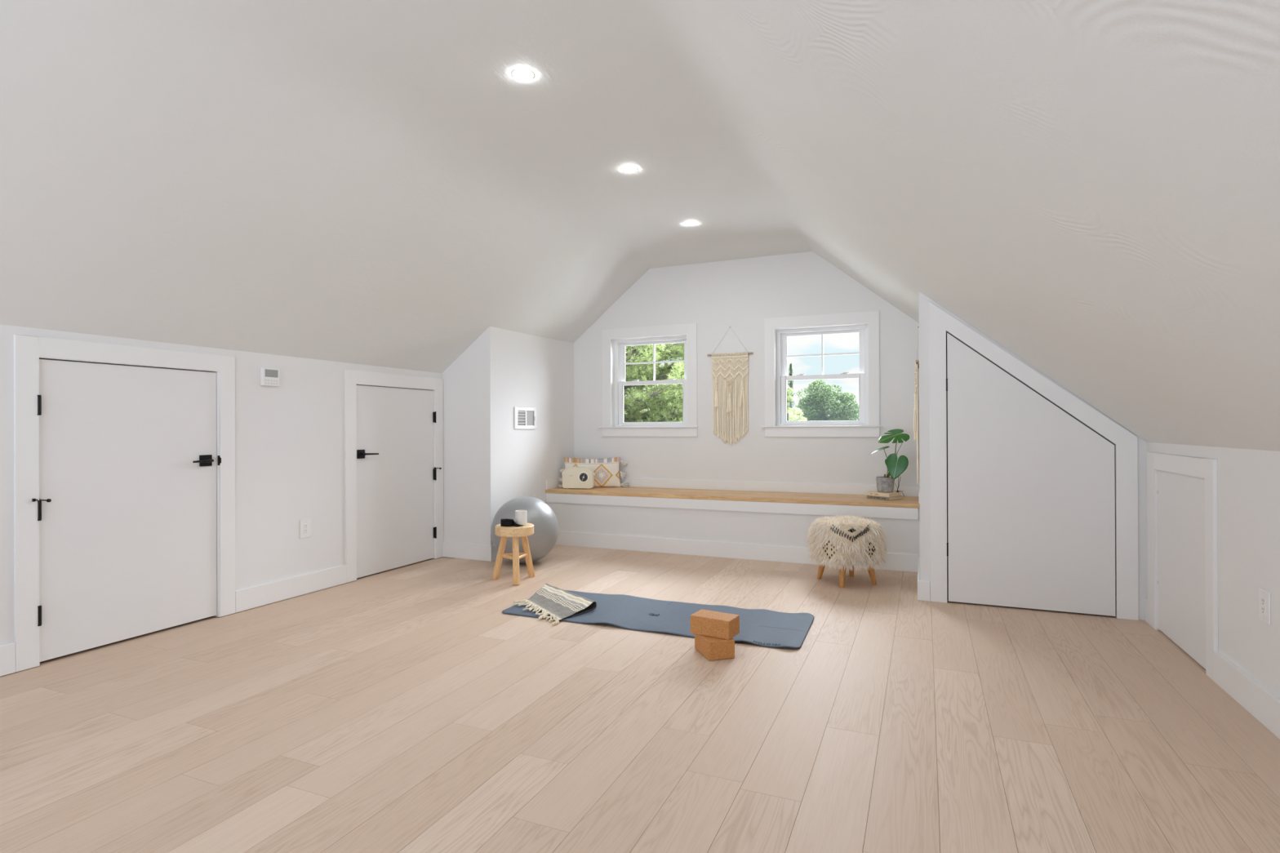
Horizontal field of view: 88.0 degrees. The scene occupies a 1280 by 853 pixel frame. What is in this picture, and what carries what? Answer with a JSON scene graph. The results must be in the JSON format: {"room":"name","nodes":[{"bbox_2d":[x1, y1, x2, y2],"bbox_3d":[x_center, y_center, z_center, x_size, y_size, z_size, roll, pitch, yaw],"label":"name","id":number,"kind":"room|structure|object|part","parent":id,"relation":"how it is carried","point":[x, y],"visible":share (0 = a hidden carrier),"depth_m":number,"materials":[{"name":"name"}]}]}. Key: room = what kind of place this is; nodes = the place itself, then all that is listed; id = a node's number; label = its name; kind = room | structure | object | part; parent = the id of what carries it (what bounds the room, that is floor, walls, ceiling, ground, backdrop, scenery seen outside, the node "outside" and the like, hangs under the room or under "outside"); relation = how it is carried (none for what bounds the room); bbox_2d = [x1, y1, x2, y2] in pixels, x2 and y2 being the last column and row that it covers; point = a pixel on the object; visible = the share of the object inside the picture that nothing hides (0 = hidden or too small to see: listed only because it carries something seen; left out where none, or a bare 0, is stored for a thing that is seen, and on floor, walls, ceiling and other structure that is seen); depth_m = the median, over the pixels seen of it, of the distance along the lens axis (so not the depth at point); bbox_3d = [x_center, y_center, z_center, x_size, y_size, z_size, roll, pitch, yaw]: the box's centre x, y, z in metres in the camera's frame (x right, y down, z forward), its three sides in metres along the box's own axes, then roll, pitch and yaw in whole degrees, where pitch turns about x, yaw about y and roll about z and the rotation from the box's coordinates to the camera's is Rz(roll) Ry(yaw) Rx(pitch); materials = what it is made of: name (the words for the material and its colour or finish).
{"room":"exercise studio","nodes":[
{"label":"exercise studio","id":0,"kind":"room"},
{"bbox_2d":[0,324,442,645],"bbox_3d":[-3.544,0.352,3.007,0.160,1.854,7.931,0,0,23],"label":"wall","id":1,"kind":"structure","parent":0,"point":[290,436],"depth_m":4.82,"materials":[{"name":"paint"}]},
{"bbox_2d":[13,334,235,672],"bbox_3d":[-3.058,0.400,4.016,0.172,1.759,1.196,0,0,23],"label":"door","id":2,"kind":"structure","parent":1,"relation":"in","point":[124,455],"depth_m":3.90,"materials":[{"name":"white paint"}]},
{"bbox_3d":[-2.859,0.225,4.325,0.049,0.034,0.129,0,0,23],"label":"lever","id":3,"kind":"part","parent":2,"relation":"part of","materials":[{"name":"black metal"}]},
{"bbox_3d":[-2.826,0.228,4.453,0.020,0.066,0.012,0,0,23],"label":"strike plate","id":4,"kind":"part","parent":2,"relation":"part of","materials":[{"name":"black metal"}]},
{"bbox_2d":[0,564,346,676],"bbox_3d":[-3.715,1.201,2.374,0.018,0.155,6.634,0,0,23],"label":"baseboard","id":5,"kind":"structure","parent":1,"relation":"attached to","point":[253,597],"depth_m":4.83,"materials":[{"name":"white paint"}]},
{"bbox_2d":[260,367,279,386],"bbox_3d":[-2.676,-0.358,4.795,0.030,0.130,0.134,0,0,23],"label":"thermostat","id":6,"kind":"object","parent":1,"relation":"attached to","point":[268,376],"visible":1,"depth_m":4.78,"materials":[{"name":"white plastic"}]},
{"bbox_2d":[299,519,311,538],"bbox_3d":[-2.562,0.783,5.077,0.009,0.139,0.094,0,0,23],"label":"outlet","id":7,"kind":"object","parent":1,"relation":"attached to","point":[304,525],"visible":1,"depth_m":5.07,"materials":[{"name":"white plastic"}]},
{"bbox_2d":[303,524,307,533],"bbox_3d":[-2.559,0.783,5.076,0.003,0.072,0.037,0,0,23],"label":"receptacle","id":8,"kind":"object","parent":7,"relation":"attached to","point":[305,526],"depth_m":5.07,"materials":[{"name":"white plastic"}]},
{"bbox_2d":[344,369,444,582],"bbox_3d":[-2.209,0.406,5.986,0.178,1.749,1.192,0,0,23],"label":"door","id":9,"kind":"structure","parent":1,"relation":"in","point":[393,423],"depth_m":5.91,"materials":[{"name":"white paint"}]},
{"bbox_3d":[-2.298,0.233,5.633,0.049,0.034,0.165,0,0,23],"label":"lever","id":10,"kind":"part","parent":9,"relation":"part of","materials":[{"name":"black metal"}]},
{"bbox_3d":[-2.205,0.462,5.982,0.035,1.620,0.965,0,0,23],"label":"panel","id":11,"kind":"part","parent":9,"relation":"part of","materials":[{"name":"white paint"}]},
{"bbox_2d":[442,326,490,546],"bbox_3d":[-1.720,0.069,6.485,0.690,2.420,0.100,0,0,23],"label":"wall","id":12,"kind":"structure","parent":0,"point":[467,380],"depth_m":6.40,"materials":[{"name":"paint"}]},
{"bbox_2d":[443,542,492,561],"bbox_3d":[-1.675,1.207,6.401,0.588,0.144,0.018,0,0,23],"label":"baseboard","id":13,"kind":"structure","parent":12,"relation":"attached to","point":[455,550],"depth_m":6.38,"materials":[{"name":"white paint"}]},
{"bbox_2d":[489,326,573,546],"bbox_3d":[-1.135,0.068,7.099,0.100,2.420,1.687,0,0,23],"label":"wall","id":14,"kind":"structure","parent":0,"point":[527,371],"depth_m":6.92,"materials":[{"name":"paint"}]},
{"bbox_2d":[491,544,497,560],"bbox_3d":[-1.212,1.206,6.759,0.018,0.144,1.005,0,0,23],"label":"baseboard","id":15,"kind":"structure","parent":14,"relation":"attached to","point":[495,551],"depth_m":6.32,"materials":[{"name":"white paint"}]},
{"bbox_2d":[514,406,536,429],"bbox_3d":[-1.179,-0.086,6.847,0.020,0.230,0.398,0,0,23],"label":"air vent","id":16,"kind":"object","parent":14,"relation":"in","point":[525,418],"visible":1,"depth_m":6.84,"materials":[{"name":"white plastic"}]},
{"bbox_3d":[-1.151,-0.086,6.929,0.003,0.151,0.143,0,0,23],"label":"damper plate","id":17,"kind":"part","parent":16,"relation":"part of","materials":[{"name":"white plastic"}]},
{"bbox_2d":[546,478,562,489],"bbox_3d":[-0.893,0.636,7.511,0.015,0.100,0.636,0,0,23],"label":"trim","id":18,"kind":"structure","parent":14,"relation":"attached to","point":[553,483],"depth_m":7.33,"materials":[{"name":"white paint"}]},
{"bbox_2d":[0,0,1279,451],"bbox_3d":[-0.555,-0.771,2.572,6.386,2.333,9.689,0,0,23],"label":"ceiling","id":19,"kind":"structure","parent":0,"point":[1091,188],"depth_m":3.07,"materials":[{"name":"paint"}]},
{"bbox_2d":[511,67,534,80],"bbox_3d":[-0.590,-1.773,3.342,0.120,0.005,0.120,0,0,23],"label":"recessed light","id":20,"kind":"object","parent":19,"relation":"in","point":[520,73],"visible":1,"depth_m":3.34,"materials":[{"name":"white plastic"}]},
{"bbox_2d":[620,165,637,172],"bbox_3d":[-0.074,-1.773,4.570,0.120,0.005,0.120,0,0,23],"label":"recessed light","id":21,"kind":"object","parent":19,"relation":"in","point":[626,168],"visible":1,"depth_m":4.56,"materials":[{"name":"white plastic"}]},
{"bbox_2d":[684,221,697,226],"bbox_3d":[0.444,-1.772,5.795,0.120,0.005,0.120,0,0,23],"label":"recessed light","id":22,"kind":"object","parent":19,"relation":"in","point":[689,223],"visible":1,"depth_m":5.78,"materials":[{"name":"white plastic"}]},
{"bbox_2d":[0,544,1279,852],"bbox_3d":[-0.798,1.274,2.664,6.822,0.012,9.869,0,0,23],"label":"floor","id":23,"kind":"structure","parent":0,"point":[401,709],"depth_m":2.74,"materials":[{"name":"brown wood"}]},
{"bbox_2d":[492,523,534,585],"bbox_3d":[-1.056,1.050,5.518,0.365,0.462,0.357,0,0,23],"label":"wooden stool","id":24,"kind":"object","parent":23,"relation":"on","point":[523,531],"visible":0.95,"depth_m":5.42,"materials":[{"name":"brown wood"}]},
{"bbox_3d":[-1.170,1.083,5.536,0.143,0.396,0.054,0,0,17],"label":"leg","id":25,"kind":"part","parent":24,"relation":"part of","materials":[{"name":"brown wood"}]},
{"bbox_2d":[500,519,523,526],"bbox_3d":[-1.057,0.790,5.442,0.195,0.054,0.080,0,0,23],"label":"strap","id":26,"kind":"object","parent":24,"relation":"on","point":[504,522],"visible":1,"depth_m":5.42,"materials":[{"name":"black fabric"}]},
{"bbox_3d":[-1.040,0.857,5.500,0.318,0.076,0.318,0,0,23],"label":"seat","id":27,"kind":"part","parent":24,"relation":"part of","materials":[{"name":"brown wood"}]},
{"bbox_3d":[-1.005,1.083,5.369,0.054,0.396,0.140,0,0,-14],"label":"leg","id":28,"kind":"part","parent":24,"relation":"part of","materials":[{"name":"brown wood"}]},
{"bbox_2d":[515,510,527,525],"bbox_3d":[-0.989,0.759,5.511,0.097,0.119,0.097,0,0,23],"label":"cup","id":29,"kind":"object","parent":24,"relation":"on","point":[521,516],"visible":0.87,"depth_m":5.47,"materials":[{"name":"white ceramic"}]},
{"bbox_3d":[-0.948,1.083,5.595,0.055,0.395,0.136,0,0,44],"label":"leg","id":30,"kind":"part","parent":24,"relation":"part of","materials":[{"name":"brown wood"}]},
{"bbox_2d":[491,496,558,563],"bbox_3d":[-1.075,0.966,6.207,0.620,0.620,0.620,0,0,23],"label":"exercise ball","id":31,"kind":"object","parent":23,"relation":"on","point":[544,519],"visible":0.7,"depth_m":6.02,"materials":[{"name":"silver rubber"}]},
{"bbox_2d":[502,590,813,648],"bbox_3d":[0.106,1.254,4.452,2.018,0.025,0.730,0,0,23],"label":"yoga mat","id":32,"kind":"object","parent":23,"relation":"on","point":[759,627],"visible":0.75,"depth_m":4.35,"materials":[{"name":"rubber"}]},
{"bbox_2d":[512,583,596,625],"bbox_3d":[-0.639,1.234,4.665,0.439,0.060,0.834,0,0,-37],"label":"towel","id":33,"kind":"object","parent":32,"relation":"on","point":[560,604],"visible":1,"depth_m":4.61,"materials":[{"name":"fabric"}]},
{"bbox_2d":[694,634,734,661],"bbox_3d":[0.414,1.213,3.698,0.152,0.103,0.222,0,0,-16],"label":"block","id":34,"kind":"object","parent":23,"relation":"on","point":[712,648],"visible":0.76,"depth_m":3.60,"materials":[{"name":"orange wood"}]},
{"bbox_2d":[690,609,739,639],"bbox_3d":[0.420,1.110,3.722,0.238,0.103,0.147,0,0,31],"label":"block","id":35,"kind":"object","parent":34,"relation":"on","point":[717,624],"visible":1,"depth_m":3.67,"materials":[{"name":"orange wood"}]},
{"bbox_2d":[545,486,919,572],"bbox_3d":[0.825,0.975,6.765,3.758,0.592,0.651,0,0,23],"label":"window bench","id":36,"kind":"object","parent":23,"relation":"on","point":[762,526],"visible":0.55,"depth_m":6.47,"materials":[{"name":"paint"}]},
{"bbox_2d":[561,466,595,488],"bbox_3d":[-0.679,0.564,7.284,0.374,0.242,0.106,0,0,10],"label":"radio","id":37,"kind":"object","parent":36,"relation":"on","point":[573,477],"visible":1,"depth_m":7.25,"materials":[{"name":"beige plastic"}]},
{"bbox_2d":[558,457,627,488],"bbox_3d":[-0.525,0.515,7.462,0.782,0.339,0.140,0,0,-4],"label":"throw pillow","id":38,"kind":"object","parent":36,"relation":"on","point":[606,471],"visible":0.75,"depth_m":7.43,"materials":[{"name":"white fabric"}]},
{"bbox_3d":[0.824,0.697,6.766,3.757,0.037,0.651,0,0,23],"label":"seat","id":39,"kind":"part","parent":36,"relation":"part of","materials":[{"name":"brown wood"}]},
{"bbox_3d":[0.829,0.994,6.774,3.757,0.554,0.631,0,0,23],"label":"panel","id":40,"kind":"part","parent":36,"relation":"part of","materials":[{"name":"paint"}]},
{"bbox_2d":[866,495,902,500],"bbox_3d":[2.270,0.656,6.155,0.201,0.030,0.235,0,0,-35],"label":"book","id":41,"kind":"object","parent":36,"relation":"on","point":[882,498],"visible":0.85,"depth_m":6.08,"materials":[{"name":"beige paper"}]},
{"bbox_2d":[866,490,901,497],"bbox_3d":[2.265,0.625,6.154,0.196,0.030,0.235,0,0,-36],"label":"book","id":42,"kind":"object","parent":41,"relation":"on","point":[876,493],"visible":0.89,"depth_m":6.09,"materials":[{"name":"beige paper"}]},
{"bbox_2d":[870,428,909,492],"bbox_3d":[2.303,0.316,6.088,0.236,0.586,0.320,0,0,-40],"label":"potted plant","id":43,"kind":"object","parent":42,"relation":"on","point":[895,468],"visible":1,"depth_m":6.05,"materials":[{"name":"green plant"}]},
{"bbox_3d":[2.283,0.540,6.170,0.166,0.138,0.166,0,0,23],"label":"pot","id":44,"kind":"part","parent":43,"relation":"part of","materials":[{"name":"concrete"}]},
{"bbox_2d":[894,476,904,496],"bbox_3d":[2.403,0.552,6.126,0.035,0.183,0.105,0,0,-39],"label":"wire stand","id":45,"kind":"object","parent":42,"relation":"on","point":[897,491],"visible":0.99,"depth_m":6.14,"materials":[{"name":"black metal"}]},
{"bbox_2d":[806,514,888,587],"bbox_3d":[1.682,0.992,5.400,0.596,0.545,0.596,0,0,-13],"label":"footstool","id":46,"kind":"object","parent":23,"relation":"on","point":[845,542],"visible":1,"depth_m":5.20,"materials":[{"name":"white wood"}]},
{"bbox_3d":[1.511,1.164,5.492,0.091,0.204,0.059,0,0,23],"label":"leg","id":47,"kind":"part","parent":46,"relation":"part of","materials":[{"name":"brown wood"}]},
{"bbox_3d":[1.598,1.163,5.229,0.059,0.204,0.090,0,0,23],"label":"leg","id":48,"kind":"part","parent":46,"relation":"part of","materials":[{"name":"brown wood"}]},
{"bbox_3d":[1.771,1.163,5.566,0.059,0.203,0.089,0,0,23],"label":"leg","id":49,"kind":"part","parent":46,"relation":"part of","materials":[{"name":"brown wood"}]},
{"bbox_3d":[1.851,1.162,5.315,0.089,0.203,0.059,0,0,23],"label":"leg","id":50,"kind":"part","parent":46,"relation":"part of","materials":[{"name":"brown wood"}]},
{"bbox_2d":[573,251,919,486],"bbox_3d":[0.991,-0.304,7.164,3.959,3.150,0.210,0,0,23],"label":"wall","id":51,"kind":"structure","parent":0,"point":[739,294],"depth_m":6.99,"materials":[{"name":"paint"}]},
{"bbox_2d":[598,323,697,436],"bbox_3d":[0.114,-0.504,7.515,1.196,1.232,0.236,0,0,23],"label":"window","id":52,"kind":"structure","parent":51,"relation":"in","point":[615,341],"depth_m":7.51,"materials":[{"name":"white paint"}]},
{"bbox_3d":[0.150,-0.502,7.566,0.920,1.007,0.115,0,0,23],"label":"frame","id":53,"kind":"part","parent":52,"relation":"part of","materials":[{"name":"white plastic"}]},
{"bbox_3d":[0.144,-0.271,7.550,0.844,0.510,0.032,0,0,23],"label":"sash","id":54,"kind":"part","parent":52,"relation":"part of","materials":[{"name":"white plastic"}]},
{"bbox_3d":[0.163,-0.730,7.598,0.844,0.484,0.029,0,0,23],"label":"sash","id":55,"kind":"part","parent":52,"relation":"part of","materials":[{"name":"clear glass"}]},
{"bbox_2d":[706,326,753,445],"bbox_3d":[0.956,-0.430,7.043,0.496,1.272,0.049,0,0,22],"label":"macrame hanging","id":56,"kind":"object","parent":51,"relation":"attached to","point":[722,375],"visible":1,"depth_m":7.04,"materials":[{"name":"fabric"}]},
{"bbox_2d":[711,356,747,440],"bbox_3d":[0.958,-0.298,7.049,0.393,0.904,0.012,0,0,23],"label":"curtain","id":57,"kind":"object","parent":56,"relation":"hanging from","point":[722,375],"depth_m":7.04,"materials":[{"name":"fabric"}]},
{"bbox_2d":[619,477,919,497],"bbox_3d":[0.950,0.629,7.059,3.728,0.100,0.015,0,0,23],"label":"trim","id":58,"kind":"structure","parent":51,"relation":"attached to","point":[821,488],"depth_m":6.91,"materials":[{"name":"white paint"}]},
{"bbox_2d":[760,311,882,436],"bbox_3d":[1.847,-0.511,6.772,1.193,1.232,0.236,0,0,23],"label":"window","id":59,"kind":"structure","parent":51,"relation":"in","point":[776,330],"depth_m":6.73,"materials":[{"name":"white paint"}]},
{"bbox_3d":[1.876,-0.509,6.825,0.914,1.007,0.115,0,0,23],"label":"frame","id":60,"kind":"part","parent":59,"relation":"part of","materials":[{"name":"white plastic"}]},
{"bbox_3d":[1.870,-0.279,6.810,0.838,0.510,0.032,0,0,23],"label":"sash","id":61,"kind":"part","parent":59,"relation":"part of","materials":[{"name":"white plastic"}]},
{"bbox_3d":[1.889,-0.738,6.858,0.838,0.484,0.029,0,0,23],"label":"sash","id":62,"kind":"part","parent":59,"relation":"part of","materials":[{"name":"clear glass"}]},
{"bbox_2d":[918,486,919,503],"bbox_3d":[2.547,0.621,6.034,0.015,0.100,0.636,0,0,23],"label":"trim","id":63,"kind":"structure","parent":51,"relation":"attached to","point":[919,486],"depth_m":5.75,"materials":[{"name":"white paint"}]},
{"bbox_2d":[919,291,1147,620],"bbox_3d":[2.732,0.124,4.605,1.456,2.270,0.140,0,0,23],"label":"wall","id":64,"kind":"structure","parent":0,"point":[924,352],"depth_m":4.80,"materials":[{"name":"paint"}]},
{"bbox_2d":[928,301,1138,620],"bbox_3d":[2.680,0.176,4.588,1.235,2.167,0.111,0,0,23],"label":"door","id":65,"kind":"structure","parent":64,"relation":"in","point":[1022,491],"depth_m":4.55,"materials":[{"name":"white paint"}]},
{"bbox_2d":[1146,442,1279,698],"bbox_3d":[1.831,0.652,0.704,0.160,1.205,7.939,0,0,23],"label":"wall","id":66,"kind":"structure","parent":0,"point":[1248,481],"depth_m":2.96,"materials":[{"name":"paint"}]},
{"bbox_2d":[1146,452,1217,680],"bbox_3d":[3.093,0.708,3.721,0.136,1.097,1.053,0,0,23],"label":"door","id":67,"kind":"structure","parent":66,"relation":"in","point":[1182,534],"depth_m":3.67,"materials":[{"name":"white paint"}]},
{"bbox_3d":[3.054,0.758,3.718,0.035,0.979,0.803,0,0,23],"label":"panel","id":68,"kind":"part","parent":67,"relation":"part of","materials":[{"name":"white paint"}]},
{"bbox_2d":[1144,597,1279,739],"bbox_3d":[1.731,1.180,0.692,0.018,0.150,7.838,0,0,23],"label":"baseboard","id":69,"kind":"structure","parent":66,"relation":"attached to","point":[1255,699],"depth_m":2.92,"materials":[{"name":"white paint"}]},
{"bbox_2d":[1258,587,1271,625],"bbox_3d":[2.640,0.760,2.804,0.009,0.135,0.094,0,0,23],"label":"outlet","id":70,"kind":"object","parent":66,"relation":"attached to","point":[1264,597],"visible":1,"depth_m":2.79,"materials":[{"name":"white plastic"}]},
{"bbox_2d":[1261,596,1265,615],"bbox_3d":[2.638,0.760,2.805,0.003,0.072,0.037,0,0,23],"label":"receptacle","id":71,"kind":"object","parent":70,"relation":"attached to","point":[1263,598],"depth_m":2.80,"materials":[{"name":"white plastic"}]},
{"bbox_3d":[2.413,0.062,5.580,0.100,2.400,1.679,0,0,23],"label":"wall","id":72,"kind":"structure","parent":0,"visible":0},
{"bbox_2d":[913,326,919,484],"bbox_3d":[2.272,-0.171,5.445,0.060,1.296,0.571,0,0,21],"label":"macrame hanging","id":73,"kind":"object","parent":72,"relation":"hanging from","point":[916,410],"visible":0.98,"depth_m":5.27,"materials":[{"name":"fabric"}]},
{"bbox_3d":[2.281,-0.668,5.442,0.015,0.292,0.473,0,0,23],"label":"hanging cord","id":74,"kind":"part","parent":73,"relation":"part of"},
{"bbox_2d":[916,364,919,465],"bbox_3d":[2.281,-0.037,5.442,0.013,0.911,0.451,0,0,23],"label":"curtain","id":75,"kind":"object","parent":73,"relation":"hanging from","point":[917,365],"depth_m":5.24,"materials":[{"name":"fabric"}]},
{"bbox_2d":[917,556,930,601],"bbox_3d":[2.252,1.192,5.257,0.086,0.141,0.996,0,0,23],"label":"baseboard","id":76,"kind":"structure","parent":72,"relation":"attached to","point":[923,587],"depth_m":4.80,"materials":[{"name":"white paint"}]},
{"label":"outside","id":77,"kind":"structure","parent":0,"visible":0},
{"bbox_3d":[52.767,6.616,122.881,320.000,0.200,252.531,0,0,23],"label":"ground","id":78,"kind":"structure","parent":77,"visible":0},
{"bbox_2d":[623,342,684,422],"bbox_3d":[-1.234,-0.925,16.392,9.482,14.850,8.729,0,0,-17],"label":"tree","id":79,"kind":"object","parent":78,"relation":"on","point":[668,405],"visible":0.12,"depth_m":14.68,"materials":[{"name":"green plant"}]},
{"bbox_2d":[787,363,795,417],"bbox_3d":[8.572,1.430,37.697,1.178,10.149,1.192,0,0,-36],"label":"conifer","id":80,"kind":"object","parent":78,"relation":"on","point":[790,370],"visible":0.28,"depth_m":37.63,"materials":[{"name":"green plant"}]},
{"bbox_2d":[786,386,796,421],"bbox_3d":[5.727,2.465,25.846,1.009,8.054,1.054,0,0,23],"label":"slender tree","id":81,"kind":"object","parent":78,"relation":"on","point":[789,397],"visible":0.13,"depth_m":25.80,"materials":[{"name":"green plant"}]},
{"bbox_2d":[788,407,807,421],"bbox_3d":[6.880,2.797,29.636,2.591,7.407,2.554,0,0,-29],"label":"tree","id":82,"kind":"object","parent":78,"relation":"on","point":[797,410],"visible":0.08,"depth_m":29.37,"materials":[{"name":"green plant"}]},
{"bbox_2d":[793,379,858,421],"bbox_3d":[16.819,1.111,60.113,6.427,10.839,6.290,0,0,-21],"label":"round tree","id":83,"kind":"object","parent":78,"relation":"on","point":[815,406],"visible":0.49,"depth_m":58.72,"materials":[{"name":"green plant"}]}
]}

